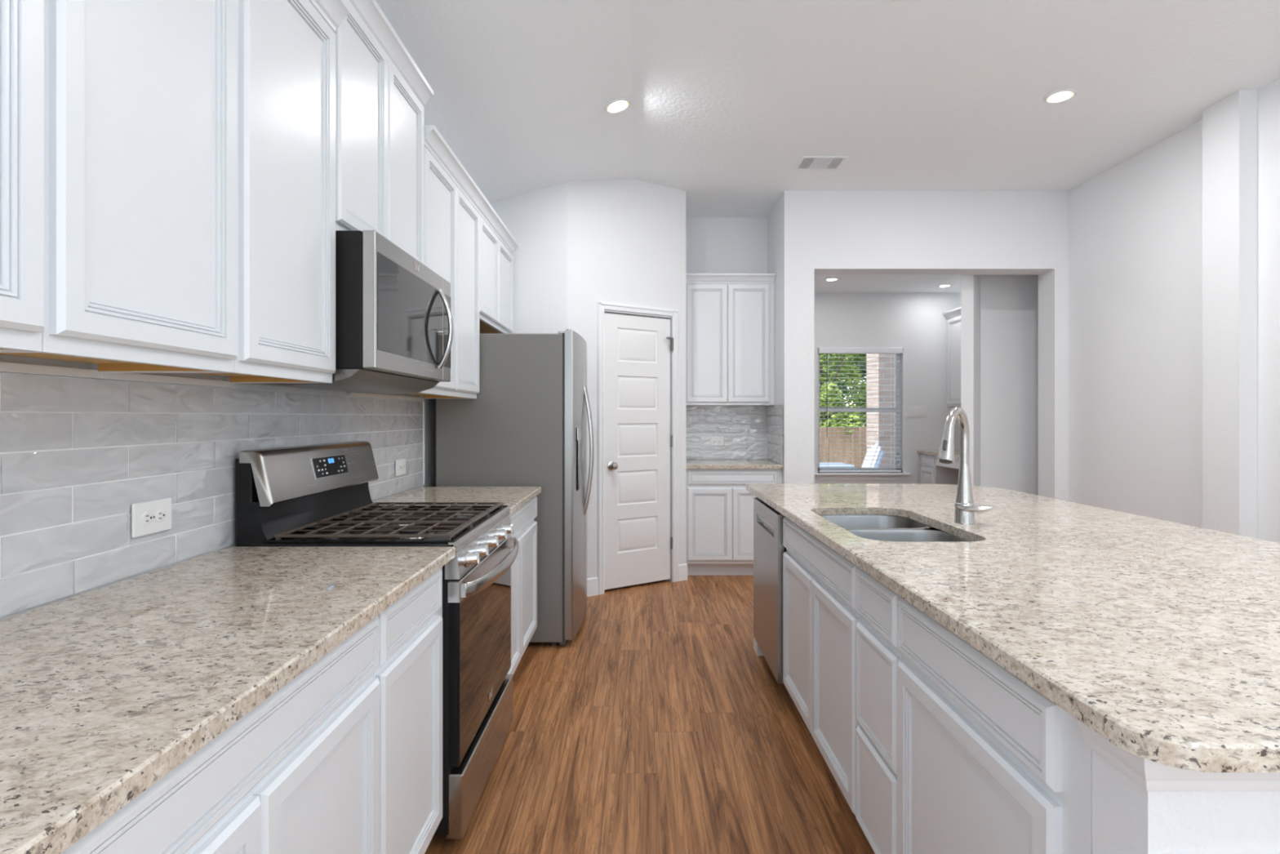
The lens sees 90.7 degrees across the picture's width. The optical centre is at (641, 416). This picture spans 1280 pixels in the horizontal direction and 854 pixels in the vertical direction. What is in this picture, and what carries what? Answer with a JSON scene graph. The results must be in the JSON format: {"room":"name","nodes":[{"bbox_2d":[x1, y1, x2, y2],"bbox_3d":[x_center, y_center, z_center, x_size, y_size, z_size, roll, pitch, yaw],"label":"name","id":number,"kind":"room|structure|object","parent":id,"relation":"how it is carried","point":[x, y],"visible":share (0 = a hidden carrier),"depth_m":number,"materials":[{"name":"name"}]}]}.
{"room":"kitchen","nodes":[
{"label":"kitchen","id":0,"kind":"room"},
{"bbox_2d":[0,354,435,619],"bbox_3d":[-1.367,-0.300,-1.080,0.266,3.200,13.840,0,0,0],"label":"wall","id":1,"kind":"structure","parent":0,"point":[429,404],"depth_m":2.02,"materials":[{"name":"white paint"}]},
{"bbox_2d":[0,0,44,351],"bbox_3d":[-1.049,-0.652,0.516,0.368,1.132,0.910,0,0,0],"label":"upper cabinet","id":2,"kind":"object","parent":1,"relation":"attached to","point":[21,21],"visible":1,"depth_m":0.92,"materials":[{"name":"white paint"}]},
{"bbox_2d":[0,0,237,378],"bbox_3d":[-1.049,-0.652,1.201,0.368,1.132,0.456,0,0,0],"label":"upper cabinet","id":3,"kind":"object","parent":1,"relation":"attached to","point":[140,96],"visible":0.97,"depth_m":1.16,"materials":[{"name":"white paint"}]},
{"bbox_2d":[0,372,424,617],"bbox_3d":[-1.229,0.150,1.572,0.013,0.470,4.004,0,0,0],"label":"backsplash","id":4,"kind":"structure","parent":1,"relation":"attached to","point":[76,454],"depth_m":1.52,"materials":[{"name":"tile"}]},
{"bbox_2d":[131,497,171,537],"bbox_3d":[-1.217,0.250,1.577,0.010,0.082,0.124,0,0,0],"label":"wall outlet","id":5,"kind":"object","parent":4,"relation":"attached to","point":[150,517],"visible":1,"depth_m":1.57,"materials":[{"name":"white plastic"}]},
{"bbox_2d":[142,511,153,524],"bbox_3d":[-1.214,0.250,1.556,0.003,0.033,0.033,0,0,0],"label":"socket","id":6,"kind":"object","parent":5,"relation":"attached to","point":[147,517],"depth_m":1.55,"materials":[{"name":"grey plastic"}]},
{"bbox_2d":[155,509,165,522],"bbox_3d":[-1.214,0.250,1.598,0.003,0.033,0.033,0,0,0],"label":"socket","id":7,"kind":"object","parent":5,"relation":"attached to","point":[160,514],"depth_m":1.60,"materials":[{"name":"grey plastic"}]},
{"bbox_2d":[395,457,405,475],"bbox_3d":[-1.217,0.255,3.205,0.010,0.082,0.124,0,0,0],"label":"wall outlet","id":8,"kind":"object","parent":4,"relation":"attached to","point":[400,464],"visible":1,"depth_m":3.19,"materials":[{"name":"white plastic"}]},
{"bbox_2d":[103,0,351,387],"bbox_3d":[-1.049,-0.652,1.657,0.368,1.132,0.453,0,0,0],"label":"upper cabinet","id":9,"kind":"object","parent":1,"relation":"attached to","point":[286,48],"visible":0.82,"depth_m":1.63,"materials":[{"name":"white paint"}]},
{"bbox_2d":[333,0,433,264],"bbox_3d":[-1.049,-0.950,2.263,0.368,0.810,0.752,0,0,0],"label":"upper cabinet","id":10,"kind":"object","parent":1,"relation":"attached to","point":[382,95],"visible":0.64,"depth_m":2.18,"materials":[{"name":"white paint"}]},
{"bbox_2d":[247,230,453,394],"bbox_3d":[-0.978,-0.326,2.263,0.488,0.465,0.748,0,0,0],"label":"microwave","id":11,"kind":"object","parent":10,"relation":"attached to","point":[394,321],"visible":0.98,"depth_m":2.00,"materials":[{"name":"silver metal"}]},
{"bbox_2d":[346,124,486,401],"bbox_3d":[-1.049,-0.652,3.091,0.368,1.132,0.897,0,0,0],"label":"upper cabinet","id":12,"kind":"object","parent":1,"relation":"attached to","point":[453,201],"visible":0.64,"depth_m":3.10,"materials":[{"name":"white paint"}]},
{"bbox_2d":[478,199,518,333],"bbox_3d":[-1.049,-0.883,4.005,0.368,0.670,0.927,0,0,0],"label":"upper cabinet","id":13,"kind":"object","parent":1,"relation":"attached to","point":[497,245],"visible":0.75,"depth_m":3.94,"materials":[{"name":"white paint"}]},
{"bbox_2d":[489,182,567,333],"bbox_3d":[-1.011,-0.300,4.548,0.977,3.200,0.104,0,0,0],"label":"wall","id":14,"kind":"structure","parent":0,"point":[537,220],"depth_m":4.50,"materials":[{"name":"white paint"}]},
{"bbox_2d":[567,179,685,582],"bbox_3d":[-0.114,-0.300,4.818,1.035,3.200,0.110,0,0,-32],"label":"wall","id":15,"kind":"structure","parent":0,"point":[626,238],"depth_m":4.73,"materials":[{"name":"white paint"}]},
{"bbox_2d":[586,577,598,596],"bbox_3d":[-0.373,1.235,4.582,0.132,0.130,0.014,0,0,-32],"label":"baseboard","id":16,"kind":"structure","parent":15,"relation":"attached to","point":[592,583],"depth_m":4.59,"materials":[{"name":"white paint"}]},
{"bbox_2d":[597,301,678,595],"bbox_3d":[-0.031,0.229,4.839,0.720,2.143,0.164,0,0,-32],"label":"door","id":17,"kind":"structure","parent":15,"relation":"in","point":[634,421],"depth_m":4.81,"materials":[{"name":"white paint"}]},
{"bbox_2d":[678,563,687,581],"bbox_3d":[0.330,1.235,5.024,0.088,0.130,0.014,0,0,-32],"label":"baseboard","id":18,"kind":"structure","parent":15,"relation":"attached to","point":[682,568],"depth_m":5.02,"materials":[{"name":"white paint"}]},
{"bbox_2d":[424,575,875,853],"bbox_3d":[1.300,1.350,-0.250,5.600,0.100,15.700,0,0,0],"label":"floor","id":19,"kind":"structure","parent":0,"point":[660,727],"depth_m":2.49,"materials":[{"name":"brown wood"}]},
{"bbox_2d":[61,615,379,853],"bbox_3d":[-0.903,0.860,0.944,0.660,0.880,0.911,0,0,0],"label":"base cabinet","id":20,"kind":"object","parent":19,"relation":"on","point":[299,772],"visible":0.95,"depth_m":1.03,"materials":[{"name":"white paint"}]},
{"bbox_2d":[235,440,518,841],"bbox_3d":[-0.844,0.701,2.265,0.743,1.199,0.765,0,0,0],"label":"gas range","id":21,"kind":"object","parent":19,"relation":"on","point":[314,495],"visible":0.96,"depth_m":2.06,"materials":[{"name":"silver metal"}]},
{"bbox_2d":[240,505,507,546],"bbox_3d":[-0.875,0.383,2.265,0.639,0.025,0.759,0,0,0],"label":"cooktop","id":22,"kind":"object","parent":21,"relation":"in","point":[358,525],"depth_m":2.08,"materials":[{"name":"black metal"}]},
{"bbox_2d":[373,566,442,853],"bbox_3d":[-0.903,0.860,1.643,0.660,0.880,0.481,0,0,0],"label":"base cabinet","id":23,"kind":"object","parent":19,"relation":"on","point":[409,673],"visible":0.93,"depth_m":1.61,"materials":[{"name":"white paint"}]},
{"bbox_2d":[435,328,594,645],"bbox_3d":[-0.728,0.402,4.007,0.854,1.797,0.910,0,0,0],"label":"refrigerator","id":24,"kind":"object","parent":19,"relation":"on","point":[526,425],"visible":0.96,"depth_m":3.55,"materials":[{"name":"grey paint"}]},
{"bbox_2d":[506,496,537,675],"bbox_3d":[-0.903,0.860,3.073,0.660,0.880,0.852,0,0,0],"label":"base cabinet","id":25,"kind":"object","parent":19,"relation":"on","point":[524,567],"visible":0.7,"depth_m":3.15,"materials":[{"name":"white paint"}]},
{"bbox_2d":[373,486,541,515],"bbox_3d":[-0.887,0.401,3.072,0.668,0.030,0.850,0,0,0],"label":"countertop","id":26,"kind":"structure","parent":25,"relation":"on","point":[515,497],"depth_m":3.11,"materials":[{"name":"stone"}]},
{"bbox_2d":[686,468,782,575],"bbox_3d":[0.750,0.859,5.402,0.776,0.883,0.620,0,0,0],"label":"base cabinet","id":27,"kind":"object","parent":19,"relation":"on","point":[720,506],"visible":0.74,"depth_m":5.10,"materials":[{"name":"white paint"}]},
{"bbox_2d":[686,459,782,468],"bbox_3d":[0.750,0.401,5.387,0.776,0.030,0.634,0,0,0],"label":"countertop","id":28,"kind":"structure","parent":27,"relation":"on","point":[691,464],"depth_m":5.15,"materials":[{"name":"stone"}]},
{"bbox_2d":[753,497,786,684],"bbox_3d":[0.915,0.866,3.127,0.610,0.868,0.610,0,0,0],"label":"dishwasher","id":29,"kind":"object","parent":19,"relation":"on","point":[769,548],"visible":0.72,"depth_m":3.03,"materials":[{"name":"silver metal"}]},
{"bbox_2d":[782,516,943,814],"bbox_3d":[0.938,0.860,2.338,0.624,0.880,0.952,0,0,0],"label":"base cabinet","id":30,"kind":"object","parent":19,"relation":"on","point":[820,617],"visible":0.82,"depth_m":2.21,"materials":[{"name":"white paint"}]},
{"bbox_2d":[855,567,902,853],"bbox_3d":[0.938,0.860,1.710,0.624,0.880,0.297,0,0,0],"label":"base cabinet","id":31,"kind":"object","parent":19,"relation":"on","point":[877,655],"visible":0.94,"depth_m":1.70,"materials":[{"name":"white paint"}]},
{"bbox_2d":[920,453,959,484],"bbox_3d":[3.534,0.859,7.139,0.628,0.883,0.358,0,0,0],"label":"base cabinet","id":32,"kind":"object","parent":19,"relation":"on","point":[931,473],"visible":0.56,"depth_m":6.97,"materials":[{"name":"white paint"}]},
{"bbox_2d":[935,454,959,469],"bbox_3d":[3.544,0.859,6.527,0.608,0.883,0.855,0,0,0],"label":"desk","id":33,"kind":"object","parent":32,"relation":"on","point":[956,464],"visible":0.05,"depth_m":6.61,"materials":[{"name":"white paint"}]},
{"bbox_2d":[917,449,959,457],"bbox_3d":[3.524,0.401,6.711,0.648,0.030,1.242,0,0,0],"label":"countertop","id":34,"kind":"structure","parent":33,"relation":"on","point":[957,452],"depth_m":7.03,"materials":[{"name":"stone"}]},
{"bbox_2d":[897,596,1092,853],"bbox_3d":[0.938,0.860,1.233,0.624,0.880,0.652,0,0,0],"label":"base cabinet","id":35,"kind":"object","parent":19,"relation":"on","point":[987,763],"visible":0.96,"depth_m":1.19,"materials":[{"name":"white paint"}]},
{"bbox_2d":[755,496,1279,853],"bbox_3d":[1.133,0.859,2.175,0.975,0.883,2.740,0,0,0],"label":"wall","id":36,"kind":"structure","parent":19,"relation":"on","point":[1127,818],"depth_m":0.81,"materials":[{"name":"white paint"}]},
{"bbox_2d":[753,636,759,655],"bbox_3d":[0.638,1.235,3.500,0.014,0.130,0.120,0,0,0],"label":"baseboard","id":37,"kind":"structure","parent":36,"relation":"attached to","point":[756,646],"depth_m":3.47,"materials":[{"name":"white paint"}]},
{"bbox_2d":[746,483,1279,772],"bbox_3d":[1.278,0.402,2.196,1.349,0.032,2.907,0,0,0],"label":"countertop","id":38,"kind":"structure","parent":36,"relation":"on","point":[1162,637],"depth_m":1.32,"materials":[{"name":"stone"}]},
{"bbox_2d":[819,514,969,542],"bbox_3d":[0.902,0.533,2.328,0.461,0.227,0.801,0,0,0],"label":"sink","id":39,"kind":"object","parent":38,"relation":"in","point":[871,526],"visible":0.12,"depth_m":2.37,"materials":[{"name":"metal"}]},
{"bbox_2d":[937,406,995,524],"bbox_3d":[1.115,0.175,2.236,0.275,0.422,0.123,0,0,-30],"label":"faucet","id":40,"kind":"object","parent":38,"relation":"on","point":[965,509],"visible":1,"depth_m":2.28,"materials":[{"name":"silver metal"}]},
{"bbox_2d":[1077,719,1279,791],"bbox_3d":[1.121,0.445,0.844,0.997,0.056,0.122,0,0,0],"label":"trim","id":41,"kind":"structure","parent":36,"relation":"attached to","point":[1151,775],"depth_m":0.80,"materials":[{"name":"white paint"}]},
{"bbox_3d":[-0.903,0.860,0.028,0.661,0.880,0.914,0,0,0],"label":"base cabinet","id":42,"kind":"object","parent":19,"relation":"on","visible":0},
{"bbox_2d":[0,546,455,853],"bbox_3d":[-0.887,0.401,0.727,0.668,0.030,2.314,0,0,0],"label":"countertop","id":43,"kind":"structure","parent":42,"relation":"on","point":[104,691],"depth_m":1.01,"materials":[{"name":"stone"}]},
{"bbox_2d":[685,191,686,563],"bbox_3d":[0.300,-0.300,5.450,0.120,3.200,0.780,0,0,0],"label":"wall","id":44,"kind":"structure","parent":0,"point":[686,192],"depth_m":5.06,"materials":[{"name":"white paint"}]},
{"bbox_2d":[686,217,767,273],"bbox_3d":[0.008,-0.300,5.777,2.484,3.200,0.126,0,0,0],"label":"wall","id":45,"kind":"structure","parent":0,"point":[714,245],"depth_m":5.71,"materials":[{"name":"white paint"}]},
{"bbox_2d":[686,273,775,405],"bbox_3d":[0.750,-0.656,5.529,0.776,1.112,0.367,0,0,0],"label":"upper cabinet","id":46,"kind":"object","parent":45,"relation":"attached to","point":[731,317],"visible":0.95,"depth_m":5.39,"materials":[{"name":"white paint"}]},
{"bbox_2d":[767,200,778,463],"bbox_3d":[1.195,-0.300,5.543,0.110,3.200,0.595,0,0,0],"label":"wall","id":47,"kind":"structure","parent":0,"point":[773,217],"depth_m":5.35,"materials":[{"name":"white paint"}]},
{"bbox_2d":[375,0,1279,292],"bbox_3d":[1.300,-1.676,-0.250,5.600,0.549,15.700,0,0,0],"label":"ceiling","id":48,"kind":"structure","parent":0,"point":[727,98],"depth_m":3.39,"materials":[{"name":"white paint"}]},
{"bbox_2d":[604,97,631,113],"bbox_3d":[-0.135,-1.773,3.610,0.152,0.047,0.156,0,0,0],"label":"recessed light","id":49,"kind":"object","parent":48,"relation":"in","point":[620,104],"visible":1,"depth_m":3.60,"materials":[{"name":"white paint"}]},
{"bbox_2d":[794,155,848,170],"bbox_3d":[1.270,-1.795,4.480,0.320,0.010,0.240,0,0,0],"label":"ceiling vent","id":50,"kind":"object","parent":48,"relation":"in","point":[806,162],"visible":1,"depth_m":4.47,"materials":[{"name":"white metal"}]},
{"bbox_2d":[824,277,839,280],"bbox_3d":[1.995,-1.435,6.620,0.140,0.007,0.140,0,0,0],"label":"recessed light","id":51,"kind":"object","parent":48,"relation":"in","point":[829,278],"visible":1,"depth_m":6.61,"materials":[{"name":"white paint"}]},
{"bbox_2d":[937,284,951,287],"bbox_3d":[3.330,-1.435,6.940,0.140,0.007,0.140,0,0,0],"label":"recessed light","id":52,"kind":"object","parent":48,"relation":"in","point":[943,285],"visible":1,"depth_m":6.94,"materials":[{"name":"white paint"}]},
{"bbox_2d":[1044,88,1076,103],"bbox_3d":[2.350,-1.796,3.547,0.156,0.007,0.156,0,0,0],"label":"recessed light","id":53,"kind":"object","parent":48,"relation":"in","point":[1060,95],"visible":1,"depth_m":3.54,"materials":[{"name":"white paint"}]},
{"bbox_2d":[814,292,960,483],"bbox_3d":[2.620,-0.100,7.420,2.960,2.800,0.160,0,0,0],"label":"wall","id":54,"kind":"structure","parent":0,"point":[915,322],"depth_m":7.34,"materials":[{"name":"white paint"}]},
{"bbox_2d":[817,353,900,470],"bbox_3d":[2.545,-0.075,7.455,0.990,1.450,0.070,0,0,0],"label":"window","id":55,"kind":"structure","parent":54,"relation":"in","point":[895,409],"depth_m":7.43,"materials":[{"name":"white paint"}]},
{"bbox_2d":[817,347,902,471],"bbox_3d":[2.545,-0.077,7.362,0.970,1.445,0.075,0,0,0],"label":"window blind","id":56,"kind":"object","parent":55,"relation":"attached to","point":[820,350],"visible":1,"depth_m":7.35,"materials":[{"name":"white paint"}]},
{"bbox_2d":[814,471,911,479],"bbox_3d":[2.545,0.693,7.345,1.110,0.085,0.170,0,0,0],"label":"sill","id":57,"kind":"structure","parent":54,"relation":"attached to","point":[831,475],"depth_m":7.32,"materials":[{"name":"white paint"}]},
{"bbox_2d":[906,406,926,416],"bbox_3d":[3.193,-0.061,7.334,0.218,0.104,0.011,0,0,0],"label":"light switch","id":58,"kind":"object","parent":54,"relation":"attached to","point":[911,411],"visible":1,"depth_m":7.33,"materials":[{"name":"white plastic"}]},
{"bbox_2d":[778,190,1068,501],"bbox_3d":[2.620,-0.300,5.140,2.960,3.200,0.210,0,0,0],"label":"wall","id":59,"kind":"structure","parent":0,"point":[821,232],"depth_m":5.04,"materials":[{"name":"white paint"}]},
{"bbox_2d":[686,404,782,464],"bbox_3d":[0.750,0.143,5.393,0.776,0.484,0.642,0,0,0],"label":"backsplash","id":60,"kind":"structure","parent":59,"relation":"attached to","point":[746,430],"depth_m":5.71,"materials":[{"name":"tile"}]},
{"bbox_2d":[710,436,724,445],"bbox_3d":[0.683,0.220,5.697,0.124,0.082,0.010,0,0,0],"label":"wall outlet","id":61,"kind":"object","parent":60,"relation":"attached to","point":[714,441],"visible":1,"depth_m":5.70,"materials":[{"name":"white plastic"}]},
{"bbox_2d":[960,275,1038,495],"bbox_3d":[3.236,-0.075,5.594,1.229,2.750,0.321,0,0,-16],"label":"wall","id":62,"kind":"structure","parent":0,"point":[999,313],"depth_m":5.60,"materials":[{"name":"white paint"}]},
{"bbox_2d":[1068,78,1279,542],"bbox_3d":[3.430,-0.300,-1.482,0.260,3.200,13.035,0,0,0],"label":"wall","id":63,"kind":"structure","parent":0,"point":[1174,247],"depth_m":3.94,"materials":[{"name":"white paint"}]},
{"bbox_3d":[3.975,-0.100,6.270,0.250,2.800,2.140,0,0,0],"label":"wall","id":64,"kind":"structure","parent":0,"visible":0},
{"bbox_2d":[942,306,960,406],"bbox_3d":[3.671,-0.661,6.716,0.353,1.082,1.232,0,0,0],"label":"upper cabinet","id":65,"kind":"object","parent":64,"relation":"attached to","point":[953,316],"visible":0.27,"depth_m":7.17,"materials":[{"name":"white paint"}]},
{"label":"outside","id":66,"kind":"structure","parent":0,"visible":0},
{"bbox_3d":[5.000,1.465,15.950,22.000,0.170,16.100,0,0,0],"label":"ground","id":67,"kind":"structure","parent":66,"visible":0},
{"bbox_2d":[819,462,854,466],"bbox_3d":[2.890,1.050,9.650,0.540,0.660,0.600,0,0,0],"label":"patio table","id":68,"kind":"object","parent":67,"relation":"on","point":[820,465],"visible":0.22,"depth_m":9.35,"materials":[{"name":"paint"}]},
{"bbox_2d":[819,353,866,435],"bbox_3d":[3.869,-0.244,13.076,1.837,3.257,1.780,0,0,-45],"label":"tree","id":69,"kind":"object","parent":67,"relation":"on","point":[835,419],"visible":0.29,"depth_m":12.78,"materials":[{"name":"green plant"}]},
{"bbox_2d":[819,426,866,466],"bbox_3d":[5.042,0.784,12.230,9.084,1.192,0.060,0,0,0],"label":"fence","id":70,"kind":"object","parent":67,"relation":"on","point":[830,428],"visible":0.08,"depth_m":12.20,"materials":[{"name":"brown wood"}]},
{"bbox_2d":[819,353,866,426],"bbox_3d":[4.998,-1.300,16.265,3.531,5.366,2.875,0,0,-7],"label":"tree","id":71,"kind":"object","parent":67,"relation":"on","point":[844,388],"visible":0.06,"depth_m":15.44,"materials":[{"name":"green plant"}]},
{"bbox_2d":[853,353,866,427],"bbox_3d":[5.433,-0.311,13.022,2.229,3.389,1.700,0,0,3],"label":"tree","id":72,"kind":"object","parent":67,"relation":"on","point":[864,418],"visible":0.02,"depth_m":13.03,"materials":[{"name":"green plant"}]},
{"bbox_2d":[862,442,884,466],"bbox_3d":[2.657,0.855,8.040,0.715,1.050,0.720,0,0,0],"label":"garden chair","id":73,"kind":"object","parent":67,"relation":"on","point":[875,445],"visible":0.11,"depth_m":7.99,"materials":[{"name":"white paint"}]},
{"bbox_2d":[866,353,893,466],"bbox_3d":[3.388,-0.260,8.630,0.465,3.280,0.460,0,0,0],"label":"brick column","id":74,"kind":"structure","parent":67,"relation":"on","point":[877,385],"depth_m":8.40,"materials":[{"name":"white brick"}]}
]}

